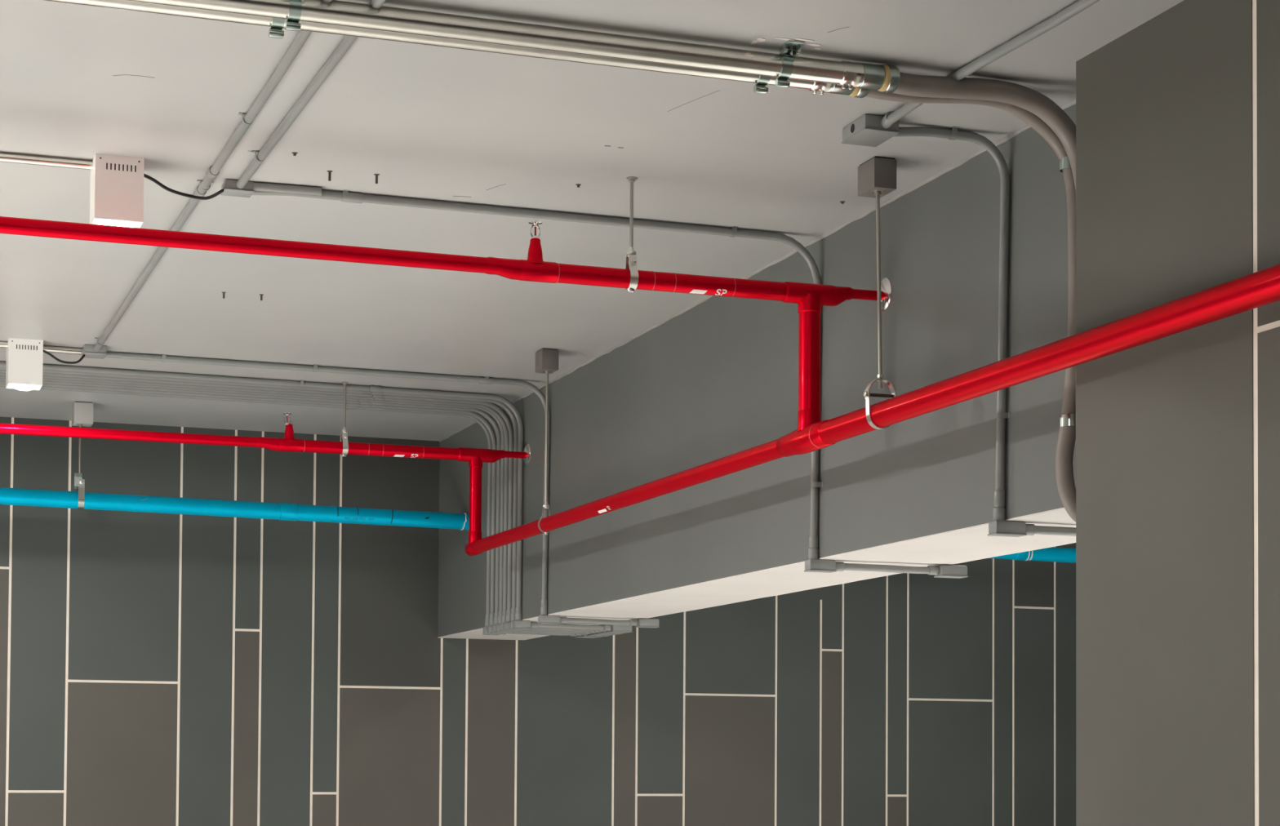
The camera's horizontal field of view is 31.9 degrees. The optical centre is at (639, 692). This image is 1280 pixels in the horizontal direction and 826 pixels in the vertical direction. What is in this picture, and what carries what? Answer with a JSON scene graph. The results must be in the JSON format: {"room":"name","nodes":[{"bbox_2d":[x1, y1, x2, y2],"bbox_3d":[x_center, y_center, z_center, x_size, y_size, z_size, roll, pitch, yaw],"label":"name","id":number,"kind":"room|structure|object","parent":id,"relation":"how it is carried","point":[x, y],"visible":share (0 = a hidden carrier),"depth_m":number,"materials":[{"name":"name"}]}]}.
{"room":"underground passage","nodes":[
{"label":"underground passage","id":0,"kind":"room"},
{"bbox_2d":[0,417,1075,825],"bbox_3d":[-1.740,0.319,11.614,14.900,3.300,0.200,1,-2,-20],"label":"wall","id":1,"kind":"structure","parent":0,"point":[157,669],"depth_m":11.71,"materials":[{"name":"grey tile"}]},
{"bbox_2d":[0,0,1183,441],"bbox_3d":[1.047,-1.668,3.863,14.900,0.201,16.880,1,-2,-20],"label":"ceiling","id":2,"kind":"structure","parent":0,"point":[78,82],"depth_m":6.34,"materials":[{"name":"paint"}]},
{"bbox_2d":[0,341,7,347],"bbox_3d":[-5.150,-1.452,8.151,5.497,0.025,0.025,1,-2,-20],"label":"conduit","id":3,"kind":"object","parent":2,"relation":"attached to","point":[2,344],"visible":1,"depth_m":9.05,"materials":[{"name":"metal"}]},
{"bbox_2d":[5,337,43,391],"bbox_3d":[-2.494,-1.321,9.080,0.134,0.196,0.138,1,-2,-20],"label":"electrical box","id":4,"kind":"object","parent":2,"relation":"attached to","point":[24,357],"visible":1,"depth_m":9.02,"materials":[{"name":"white metal"}]},
{"bbox_2d":[0,152,93,169],"bbox_3d":[-4.165,-1.534,5.436,5.535,0.025,0.025,1,-2,-19],"label":"conduit","id":5,"kind":"object","parent":2,"relation":"attached to","point":[4,157],"visible":1,"depth_m":6.28,"materials":[{"name":"metal"}]},
{"bbox_2d":[43,345,82,354],"bbox_3d":[-2.366,-1.401,9.177,0.169,0.025,0.025,1,-2,-23],"label":"conduit","id":6,"kind":"object","parent":2,"relation":"attached to","point":[49,348],"visible":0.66,"depth_m":9.17,"materials":[{"name":"metal"}]},
{"bbox_2d":[71,401,93,426],"bbox_3d":[-2.643,-1.319,10.626,0.088,0.102,0.110,1,-2,-20],"label":"box","id":7,"kind":"object","parent":2,"relation":"attached to","point":[82,411],"visible":1,"depth_m":10.58,"materials":[{"name":"paint"}]},
{"bbox_2d":[74,423,84,510],"bbox_3d":[-2.654,-1.067,10.600,0.048,0.408,0.100,1,-2,-20],"label":"hanger","id":8,"kind":"object","parent":7,"relation":"hanging from","point":[79,483],"visible":1,"depth_m":10.56,"materials":[{"name":"grey metal"}]},
{"bbox_2d":[0,487,1075,563],"bbox_3d":[-1.503,-0.873,11.006,14.301,0.248,0.090,1,-2,-20],"label":"pipe","id":9,"kind":"object","parent":8,"relation":"hanging from","point":[8,496],"visible":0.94,"depth_m":10.85,"materials":[{"name":"blue"}]},
{"bbox_2d":[80,344,106,359],"bbox_3d":[-2.237,-1.396,9.185,0.092,0.036,0.122,1,-2,-20],"label":"junction box","id":10,"kind":"object","parent":2,"relation":"attached to","point":[88,350],"visible":1,"depth_m":9.14,"materials":[{"name":"paint"}]},
{"bbox_2d":[43,349,85,364],"bbox_3d":[-2.342,-1.360,9.107,0.179,0.048,0.014,2,-2,-33],"label":"cable","id":11,"kind":"object","parent":10,"relation":"attached to","point":[44,351],"visible":1,"depth_m":9.11,"materials":[{"name":"black plastic"}]},
{"bbox_2d":[89,153,144,227],"bbox_3d":[-1.481,-1.405,6.342,0.134,0.196,0.138,1,-2,-20],"label":"electrical box","id":12,"kind":"object","parent":2,"relation":"attached to","point":[117,181],"visible":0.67,"depth_m":6.28,"materials":[{"name":"white metal"}]},
{"bbox_2d":[93,0,332,351],"bbox_3d":[0.176,-1.605,2.447,0.074,0.031,14.200,1,-2,-20],"label":"conduit","id":13,"kind":"object","parent":2,"relation":"attached to","point":[302,36],"visible":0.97,"depth_m":6.26,"materials":[{"name":"metal"}]},
{"bbox_2d":[220,178,253,197],"bbox_3d":[-1.179,-1.478,6.567,0.086,0.032,0.077,1,-2,-20],"label":"junction box","id":14,"kind":"object","parent":2,"relation":"attached to","point":[230,188],"visible":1,"depth_m":6.54,"materials":[{"name":"paint"}]},
{"bbox_2d":[143,173,223,199],"bbox_3d":[-1.294,-1.446,6.425,0.049,0.062,0.295,-1,-2,40],"label":"cable","id":15,"kind":"object","parent":14,"relation":"attached to","point":[145,175],"visible":1,"depth_m":6.40,"materials":[{"name":"black plastic"}]},
{"bbox_2d":[0,384,492,619],"bbox_3d":[-4.382,-0.900,9.449,7.831,1.039,0.071,1,-2,-20],"label":"conduit","id":16,"kind":"object","parent":2,"relation":"attached to","point":[483,427],"visible":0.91,"depth_m":10.64,"materials":[{"name":"metal"}]},
{"bbox_2d":[0,381,496,618],"bbox_3d":[-4.357,-0.902,9.379,7.831,1.039,0.072,1,-2,-20],"label":"conduit","id":17,"kind":"object","parent":2,"relation":"attached to","point":[477,415],"visible":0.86,"depth_m":10.58,"materials":[{"name":"metal"}]},
{"bbox_2d":[0,378,501,617],"bbox_3d":[-4.330,-0.905,9.301,7.831,1.039,0.072,1,-2,-20],"label":"conduit","id":18,"kind":"object","parent":2,"relation":"attached to","point":[488,416],"visible":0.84,"depth_m":10.51,"materials":[{"name":"metal"}]},
{"bbox_2d":[0,376,504,617],"bbox_3d":[-4.306,-0.907,9.234,7.831,1.039,0.072,1,-2,-20],"label":"conduit","id":19,"kind":"object","parent":2,"relation":"attached to","point":[502,434],"visible":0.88,"depth_m":10.42,"materials":[{"name":"metal"}]},
{"bbox_2d":[0,373,508,616],"bbox_3d":[-4.284,-0.909,9.174,7.831,1.039,0.072,1,-2,-20],"label":"conduit","id":20,"kind":"object","parent":2,"relation":"attached to","point":[493,411],"visible":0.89,"depth_m":10.37,"materials":[{"name":"metal"}]},
{"bbox_2d":[0,369,513,614],"bbox_3d":[-4.260,-0.911,9.105,7.831,1.039,0.072,1,-2,-20],"label":"conduit","id":21,"kind":"object","parent":2,"relation":"attached to","point":[493,406],"visible":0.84,"depth_m":10.31,"materials":[{"name":"metal"}]},
{"bbox_2d":[0,367,518,613],"bbox_3d":[-4.233,-0.913,9.030,7.831,1.039,0.073,1,-2,-20],"label":"conduit","id":22,"kind":"object","parent":2,"relation":"attached to","point":[503,406],"visible":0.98,"depth_m":10.23,"materials":[{"name":"metal"}]},
{"bbox_2d":[0,361,523,613],"bbox_3d":[-4.210,-0.915,8.964,7.831,1.039,0.073,1,-2,-20],"label":"conduit","id":23,"kind":"object","parent":2,"relation":"attached to","point":[375,388],"visible":1,"depth_m":10.06,"materials":[{"name":"metal"}]},
{"bbox_2d":[268,0,302,38],"bbox_3d":[-0.770,-1.500,4.934,0.048,0.088,0.179,1,-2,-26],"label":"clamp","id":24,"kind":"object","parent":2,"relation":"attached to","point":[292,23],"visible":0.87,"depth_m":4.93,"materials":[{"name":"metal"}]},
{"bbox_2d":[253,182,321,195],"bbox_3d":[-1.037,-1.479,6.584,0.200,0.025,0.025,1,-2,-16],"label":"conduit","id":25,"kind":"object","parent":2,"relation":"attached to","point":[257,186],"visible":1,"depth_m":6.58,"materials":[{"name":"metal"}]},
{"bbox_2d":[235,0,385,188],"bbox_3d":[0.770,-1.643,1.175,0.052,0.029,11.402,1,-2,-20],"label":"conduit","id":26,"kind":"object","parent":2,"relation":"attached to","point":[345,44],"visible":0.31,"depth_m":5.70,"materials":[{"name":"metal"}]},
{"bbox_2d":[105,351,550,608],"bbox_3d":[-1.309,-0.876,9.587,1.947,1.039,0.074,1,-2,-21],"label":"conduit","id":27,"kind":"object","parent":2,"relation":"attached to","point":[481,380],"visible":0.95,"depth_m":9.69,"materials":[{"name":"metal"}]},
{"bbox_2d":[326,170,332,181],"bbox_3d":[-0.891,-1.483,6.432,0.016,0.030,0.016,1,-2,-20],"label":"bolt","id":28,"kind":"object","parent":2,"relation":"attached to","point":[328,171],"visible":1,"depth_m":6.43,"materials":[{"name":"grey metal"}]},
{"bbox_2d":[341,382,348,457],"bbox_3d":[-1.316,-1.216,9.987,0.031,0.334,0.061,1,-2,-20],"label":"hanger","id":29,"kind":"object","parent":2,"relation":"hanging from","point":[344,432],"visible":1,"depth_m":9.98,"materials":[{"name":"grey metal"}]},
{"bbox_2d":[0,422,525,545],"bbox_3d":[-4.200,-0.975,8.954,7.840,0.513,0.062,1,-2,-20],"label":"pipe","id":30,"kind":"object","parent":29,"relation":"hanging from","point":[475,457],"visible":0.98,"depth_m":9.91,"materials":[{"name":"metal"}]},
{"bbox_2d":[283,413,291,425],"bbox_3d":[-1.559,-1.205,9.900,0.040,0.051,0.040,1,-2,-20],"label":"sprinkler head","id":31,"kind":"object","parent":30,"relation":"on","point":[286,423],"visible":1,"depth_m":9.90},
{"bbox_2d":[278,437,304,452],"bbox_3d":[-1.543,-1.091,9.902,0.108,0.059,0.059,1,-2,-20],"label":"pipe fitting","id":32,"kind":"object","parent":30,"relation":"attached to","point":[286,444],"depth_m":9.88,"materials":[{"name":"red metal"}]},
{"bbox_2d":[468,455,482,467],"bbox_3d":[-0.746,-1.046,10.184,0.062,0.053,0.062,1,-2,-20],"label":"pipe fitting","id":33,"kind":"object","parent":30,"relation":"attached to","point":[474,461],"depth_m":10.16,"materials":[{"name":"red metal"}]},
{"bbox_2d":[373,173,379,183],"bbox_3d":[-0.760,-1.482,6.464,0.016,0.029,0.016,1,-2,-20],"label":"bolt","id":34,"kind":"object","parent":2,"relation":"attached to","point":[375,175],"visible":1,"depth_m":6.46,"materials":[{"name":"grey metal"}]},
{"bbox_2d":[44,0,869,97],"bbox_3d":[-2.854,-1.545,4.272,7.228,0.069,0.065,1,-2,-20],"label":"tube","id":35,"kind":"object","parent":2,"relation":"attached to","point":[815,86],"visible":0.49,"depth_m":5.13,"materials":[{"name":"metal"}]},
{"bbox_2d":[126,0,900,93],"bbox_3d":[-2.808,-1.541,4.204,7.268,0.069,0.065,1,-2,-20],"label":"tube","id":36,"kind":"object","parent":2,"relation":"attached to","point":[881,77],"visible":1,"depth_m":5.11,"materials":[{"name":"metal"}]},
{"bbox_2d":[251,189,823,548],"bbox_3d":[-0.283,-0.959,6.871,1.833,1.039,0.072,1,-2,-20],"label":"conduit","id":37,"kind":"object","parent":2,"relation":"attached to","point":[344,196],"visible":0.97,"depth_m":6.93,"materials":[{"name":"metal"}]},
{"bbox_2d":[535,347,559,373],"bbox_3d":[-0.382,-1.360,9.196,0.071,0.086,0.100,1,-2,-20],"label":"box","id":38,"kind":"object","parent":2,"relation":"attached to","point":[546,359],"visible":1,"depth_m":9.15,"materials":[{"name":"paint"}]},
{"bbox_2d":[537,370,551,535],"bbox_3d":[-0.385,-0.980,9.162,0.064,0.678,0.050,1,-2,-20],"label":"hanger","id":39,"kind":"object","parent":38,"relation":"hanging from","point":[545,506],"visible":0.91,"depth_m":9.15,"materials":[{"name":"grey metal"}]},
{"bbox_2d":[625,176,638,293],"bbox_3d":[-0.025,-1.322,6.481,0.031,0.334,0.061,1,-2,-20],"label":"hanger","id":40,"kind":"object","parent":2,"relation":"hanging from","point":[631,257],"visible":1,"depth_m":6.47,"materials":[{"name":"grey metal"}]},
{"bbox_2d":[0,216,882,431],"bbox_3d":[-2.949,-1.083,5.435,7.840,0.513,0.071,1,-2,-20],"label":"pipe","id":41,"kind":"object","parent":40,"relation":"hanging from","point":[810,298],"visible":0.95,"depth_m":6.36,"materials":[{"name":"metal"}]},
{"bbox_2d":[528,221,542,239],"bbox_3d":[-0.298,-1.312,6.384,0.040,0.051,0.040,1,-2,-20],"label":"sprinkler head","id":42,"kind":"object","parent":41,"relation":"on","point":[533,223],"visible":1,"depth_m":6.38},
{"bbox_2d":[519,259,558,283],"bbox_3d":[-0.292,-1.199,6.383,0.108,0.059,0.059,1,-2,-20],"label":"pipe fitting","id":43,"kind":"object","parent":41,"relation":"attached to","point":[531,270],"depth_m":6.36,"materials":[{"name":"red metal"}]},
{"bbox_2d":[797,293,822,313],"bbox_3d":[0.505,-1.153,6.665,0.071,0.053,0.071,1,-2,-20],"label":"pipe fitting","id":44,"kind":"object","parent":41,"relation":"attached to","point":[807,303],"depth_m":6.63,"materials":[{"name":"red metal"}]},
{"bbox_2d":[437,103,1075,639],"bbox_3d":[1.915,-1.035,4.127,0.474,1.038,16.432,1,-2,-20],"label":"beam","id":45,"kind":"structure","parent":2,"relation":"attached to","point":[718,379],"depth_m":7.29,"materials":[{"name":"paint"}]},
{"bbox_2d":[482,619,500,635],"bbox_3d":[-0.716,-0.312,10.797,0.077,0.073,0.050,1,-2,-20],"label":"box","id":46,"kind":"object","parent":45,"relation":"attached to","point":[486,621],"visible":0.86,"depth_m":10.78,"materials":[{"name":"paint"}]},
{"bbox_2d":[486,618,504,634],"bbox_3d":[-0.691,-0.314,10.726,0.077,0.073,0.050,1,-2,-20],"label":"box","id":47,"kind":"object","parent":45,"relation":"attached to","point":[491,620],"visible":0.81,"depth_m":10.71,"materials":[{"name":"paint"}]},
{"bbox_2d":[491,617,509,633],"bbox_3d":[-0.663,-0.317,10.649,0.077,0.073,0.050,1,-2,-20],"label":"box","id":48,"kind":"object","parent":45,"relation":"attached to","point":[495,620],"visible":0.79,"depth_m":10.63,"materials":[{"name":"paint"}]},
{"bbox_2d":[495,617,513,632],"bbox_3d":[-0.639,-0.319,10.582,0.077,0.073,0.050,1,-2,-20],"label":"box","id":49,"kind":"object","parent":45,"relation":"attached to","point":[500,619],"visible":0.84,"depth_m":10.56,"materials":[{"name":"paint"}]},
{"bbox_2d":[498,616,517,631],"bbox_3d":[-0.618,-0.321,10.522,0.077,0.073,0.050,1,-2,-20],"label":"box","id":50,"kind":"object","parent":45,"relation":"attached to","point":[504,618],"visible":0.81,"depth_m":10.50,"materials":[{"name":"paint"}]},
{"bbox_2d":[503,614,521,631],"bbox_3d":[-0.594,-0.323,10.453,0.077,0.073,0.050,1,-2,-20],"label":"box","id":51,"kind":"object","parent":45,"relation":"attached to","point":[508,616],"visible":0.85,"depth_m":10.43,"materials":[{"name":"paint"}]},
{"bbox_2d":[507,613,526,630],"bbox_3d":[-0.567,-0.325,10.379,0.077,0.073,0.050,1,-2,-20],"label":"box","id":52,"kind":"object","parent":45,"relation":"attached to","point":[513,615],"visible":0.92,"depth_m":10.36,"materials":[{"name":"paint"}]},
{"bbox_2d":[512,613,531,629],"bbox_3d":[-0.544,-0.327,10.313,0.077,0.073,0.050,1,-2,-20],"label":"box","id":53,"kind":"object","parent":45,"relation":"attached to","point":[518,624],"visible":1,"depth_m":10.29,"materials":[{"name":"paint"}]},
{"bbox_2d":[523,443,530,465],"bbox_3d":[-0.522,-1.091,10.265,0.015,0.100,0.100,1,-2,-20],"label":"wall plate","id":54,"kind":"object","parent":45,"relation":"attached to","point":[526,450],"visible":1,"depth_m":10.24,"materials":[{"name":"silver metal"}]},
{"bbox_2d":[504,632,576,636],"bbox_3d":[-0.495,-0.291,10.880,0.398,0.031,0.036,1,-2,-20],"label":"conduit","id":55,"kind":"object","parent":45,"relation":"attached to","point":[510,633],"visible":0.3,"depth_m":10.88,"materials":[{"name":"metal"}]},
{"bbox_2d":[509,631,582,635],"bbox_3d":[-0.470,-0.292,10.817,0.404,0.031,0.045,1,-2,-21],"label":"conduit","id":56,"kind":"object","parent":45,"relation":"attached to","point":[515,632],"visible":0.29,"depth_m":10.83,"materials":[{"name":"metal"}]},
{"bbox_2d":[537,607,560,624],"bbox_3d":[-0.403,-0.338,9.943,0.094,0.073,0.050,1,-2,-20],"label":"box","id":57,"kind":"object","parent":45,"relation":"attached to","point":[544,619],"visible":1,"depth_m":9.92,"materials":[{"name":"paint"}]},
{"bbox_2d":[513,631,587,635],"bbox_3d":[-0.439,-0.295,10.733,0.406,0.031,0.036,1,-2,-20],"label":"conduit","id":58,"kind":"object","parent":45,"relation":"attached to","point":[519,631],"visible":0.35,"depth_m":10.74,"materials":[{"name":"metal"}]},
{"bbox_2d":[517,630,591,634],"bbox_3d":[-0.420,-0.297,10.672,0.400,0.031,0.045,1,-2,-21],"label":"conduit","id":59,"kind":"object","parent":45,"relation":"attached to","point":[523,630],"visible":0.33,"depth_m":10.69,"materials":[{"name":"metal"}]},
{"bbox_2d":[521,629,596,633],"bbox_3d":[-0.395,-0.299,10.606,0.402,0.031,0.036,1,-2,-20],"label":"conduit","id":60,"kind":"object","parent":45,"relation":"attached to","point":[528,629],"visible":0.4,"depth_m":10.61,"materials":[{"name":"metal"}]},
{"bbox_2d":[526,628,601,632],"bbox_3d":[-0.371,-0.301,10.544,0.408,0.031,0.045,1,-2,-21],"label":"conduit","id":61,"kind":"object","parent":45,"relation":"attached to","point":[533,628],"visible":0.33,"depth_m":10.55,"materials":[{"name":"metal"}]},
{"bbox_2d":[531,627,605,631],"bbox_3d":[-0.346,-0.303,10.462,0.398,0.031,0.036,1,-2,-20],"label":"conduit","id":62,"kind":"object","parent":45,"relation":"attached to","point":[537,628],"visible":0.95,"depth_m":10.47,"materials":[{"name":"metal"}]},
{"bbox_2d":[530,622,611,631],"bbox_3d":[-0.323,-0.305,10.403,0.404,0.031,0.045,1,-2,-21],"label":"conduit","id":63,"kind":"object","parent":45,"relation":"attached to","point":[533,624],"visible":0.84,"depth_m":10.41,"materials":[{"name":"metal"}]},
{"bbox_2d":[574,635,596,638],"bbox_3d":[-0.264,-0.284,10.962,0.097,0.038,0.058,1,-2,-20],"label":"box","id":64,"kind":"object","parent":45,"relation":"attached to","point":[576,637],"visible":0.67,"depth_m":10.96,"materials":[{"name":"paint"}]},
{"bbox_2d":[580,635,602,637],"bbox_3d":[-0.237,-0.286,10.898,0.097,0.038,0.058,1,-2,-20],"label":"box","id":65,"kind":"object","parent":45,"relation":"attached to","point":[582,636],"visible":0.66,"depth_m":10.88,"materials":[{"name":"paint"}]},
{"bbox_2d":[586,634,608,636],"bbox_3d":[-0.204,-0.289,10.817,0.097,0.038,0.058,1,-2,-20],"label":"box","id":66,"kind":"object","parent":45,"relation":"attached to","point":[588,635],"visible":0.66,"depth_m":10.81,"materials":[{"name":"paint"}]},
{"bbox_2d":[560,617,638,626],"bbox_3d":[-0.187,-0.316,10.034,0.379,0.031,0.048,1,-2,-22],"label":"conduit","id":67,"kind":"object","parent":45,"relation":"attached to","point":[631,622],"visible":1,"depth_m":10.04,"materials":[{"name":"metal"}]},
{"bbox_2d":[589,633,611,635],"bbox_3d":[-0.189,-0.291,10.752,0.097,0.038,0.058,1,-2,-20],"label":"box","id":68,"kind":"object","parent":45,"relation":"attached to","point":[591,634],"visible":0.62,"depth_m":10.74,"materials":[{"name":"paint"}]},
{"bbox_2d":[594,632,617,635],"bbox_3d":[-0.162,-0.293,10.688,0.097,0.038,0.058,1,-2,-20],"label":"box","id":69,"kind":"object","parent":45,"relation":"attached to","point":[597,633],"visible":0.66,"depth_m":10.68,"materials":[{"name":"paint"}]},
{"bbox_2d":[600,631,622,634],"bbox_3d":[-0.136,-0.295,10.626,0.097,0.038,0.058,1,-2,-20],"label":"box","id":70,"kind":"object","parent":45,"relation":"attached to","point":[602,633],"visible":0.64,"depth_m":10.61,"materials":[{"name":"paint"}]},
{"bbox_2d":[604,631,626,633],"bbox_3d":[-0.115,-0.297,10.544,0.097,0.038,0.058,1,-2,-20],"label":"box","id":71,"kind":"object","parent":45,"relation":"attached to","point":[606,632],"visible":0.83,"depth_m":10.54,"materials":[{"name":"paint"}]},
{"bbox_2d":[608,625,632,632],"bbox_3d":[-0.090,-0.299,10.484,0.097,0.038,0.058,1,-2,-20],"label":"box","id":72,"kind":"object","parent":45,"relation":"attached to","point":[615,628],"visible":0.82,"depth_m":10.46,"materials":[{"name":"paint"}]},
{"bbox_2d":[635,618,659,628],"bbox_3d":[0.034,-0.310,10.110,0.097,0.038,0.058,1,-2,-20],"label":"box","id":73,"kind":"object","parent":45,"relation":"attached to","point":[642,623],"visible":1,"depth_m":10.08,"materials":[{"name":"paint"}]},
{"bbox_2d":[439,98,1075,442],"bbox_3d":[0.356,-1.443,7.831,0.020,0.020,8.430,1,-2,-20],"label":"trim","id":74,"kind":"structure","parent":45,"relation":"attached to","point":[1006,138],"depth_m":7.17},
{"bbox_2d":[804,548,836,573],"bbox_3d":[0.578,-0.422,7.183,0.094,0.073,0.050,1,-2,-20],"label":"box","id":75,"kind":"object","parent":45,"relation":"attached to","point":[813,564],"visible":1,"depth_m":7.16,"materials":[{"name":"paint"}]},
{"bbox_2d":[875,277,891,311],"bbox_3d":[0.729,-1.199,6.746,0.015,0.100,0.100,1,-2,-20],"label":"wall plate","id":76,"kind":"object","parent":45,"relation":"attached to","point":[886,286],"visible":0.66,"depth_m":6.72,"materials":[{"name":"silver metal"}]},
{"bbox_2d":[835,561,939,575],"bbox_3d":[0.798,-0.401,7.261,0.375,0.031,0.031,1,-2,-20],"label":"conduit","id":77,"kind":"object","parent":45,"relation":"attached to","point":[840,566],"visible":1,"depth_m":7.25,"materials":[{"name":"metal"}]},
{"bbox_2d":[933,564,968,578],"bbox_3d":[1.019,-0.395,7.339,0.097,0.038,0.058,1,-2,-20],"label":"box","id":78,"kind":"object","parent":45,"relation":"attached to","point":[945,571],"visible":1,"depth_m":7.31,"materials":[{"name":"paint"}]},
{"bbox_2d":[894,126,1009,507],"bbox_3d":[0.827,-0.982,5.954,0.360,1.038,0.058,1,-2,-26],"label":"conduit","id":79,"kind":"object","parent":45,"relation":"attached to","point":[999,494],"visible":0.99,"depth_m":6.01,"materials":[{"name":"metal"}]},
{"bbox_2d":[866,88,1075,522],"bbox_3d":[0.922,-0.957,5.598,0.855,1.104,0.080,1,-2,-20],"label":"conduit","id":80,"kind":"object","parent":45,"relation":"attached to","point":[1067,434],"visible":0.58,"depth_m":5.63,"materials":[{"name":"grey metal"}]},
{"bbox_2d":[1058,155,1071,180],"bbox_3d":[1.085,-1.333,5.675,0.062,0.030,0.145,1,-2,-20],"label":"saddle","id":81,"kind":"object","parent":80,"relation":"attached to","point":[1064,163],"visible":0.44,"depth_m":5.64,"materials":[{"name":"silver metal"}]},
{"bbox_2d":[1059,413,1075,426],"bbox_3d":[1.081,-0.683,5.669,0.053,0.030,0.145,1,-2,-20],"label":"saddle","id":82,"kind":"object","parent":80,"relation":"attached to","point":[1065,420],"visible":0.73,"depth_m":5.63,"materials":[{"name":"silver metal"}]},
{"bbox_2d":[892,71,1075,188],"bbox_3d":[0.930,-0.952,5.520,0.748,1.112,0.061,1,-2,-20],"label":"conduit","id":83,"kind":"object","parent":45,"relation":"attached to","point":[1035,102],"visible":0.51,"depth_m":5.51,"materials":[{"name":"grey metal"}]},
{"bbox_2d":[987,507,1026,537],"bbox_3d":[0.988,-0.458,6.029,0.094,0.073,0.050,1,-2,-20],"label":"box","id":84,"kind":"object","parent":45,"relation":"attached to","point":[999,526],"visible":1,"depth_m":6.01,"materials":[{"name":"paint"}]},
{"bbox_2d":[1025,524,1075,536],"bbox_3d":[1.208,-0.436,6.107,0.375,0.031,0.031,1,-2,-20],"label":"conduit","id":85,"kind":"object","parent":45,"relation":"attached to","point":[1031,529],"visible":0.5,"depth_m":6.06,"materials":[{"name":"metal"}]},
{"bbox_2d":[753,40,804,93],"bbox_3d":[0.332,-1.481,5.325,0.048,0.088,0.179,1,-2,-26],"label":"clamp","id":86,"kind":"object","parent":2,"relation":"attached to","point":[782,81],"visible":0.9,"depth_m":5.30,"materials":[{"name":"metal"}]},
{"bbox_2d":[841,113,899,146],"bbox_3d":[0.608,-1.483,5.912,0.102,0.042,0.147,1,-2,-20],"label":"junction box","id":87,"kind":"object","parent":2,"relation":"attached to","point":[867,130],"visible":0.94,"depth_m":5.88,"materials":[{"name":"paint"}]},
{"bbox_2d":[857,155,896,197],"bbox_3d":[0.666,-1.447,6.295,0.069,0.088,0.110,1,-2,-20],"label":"box","id":88,"kind":"object","parent":2,"relation":"attached to","point":[877,173],"visible":0.92,"depth_m":6.25,"materials":[{"name":"paint"}]},
{"bbox_2d":[863,190,897,429],"bbox_3d":[0.656,-1.067,6.234,0.098,0.682,0.088,1,-2,-20],"label":"hanger","id":89,"kind":"object","parent":88,"relation":"hanging from","point":[867,394],"visible":0.89,"depth_m":6.21,"materials":[{"name":"grey metal"}]},
{"bbox_2d":[465,263,1279,555],"bbox_3d":[1.701,-0.856,3.280,0.078,0.081,14.791,1,-2,-20],"label":"pipe","id":90,"kind":"object","parent":89,"relation":"hanging from","point":[1262,287],"visible":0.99,"depth_m":5.65,"materials":[{"name":"metal"}]},
{"bbox_2d":[880,0,1099,128],"bbox_3d":[2.362,-1.634,1.081,0.042,0.036,10.160,1,-2,-20],"label":"conduit","id":91,"kind":"object","parent":2,"relation":"attached to","point":[1077,6],"visible":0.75,"depth_m":5.24,"materials":[{"name":"metal"}]},
{"bbox_3d":[1.025,1.830,3.748,14.900,0.200,16.880,1,-2,-20],"label":"floor","id":92,"kind":"structure","parent":0,"visible":0},
{"bbox_2d":[1075,0,1279,825],"bbox_3d":[1.757,0.108,4.489,0.783,3.300,2.087,1,-2,-20],"label":"column","id":93,"kind":"structure","parent":92,"relation":"on","point":[1178,114],"depth_m":4.95,"materials":[{"name":"paint"}]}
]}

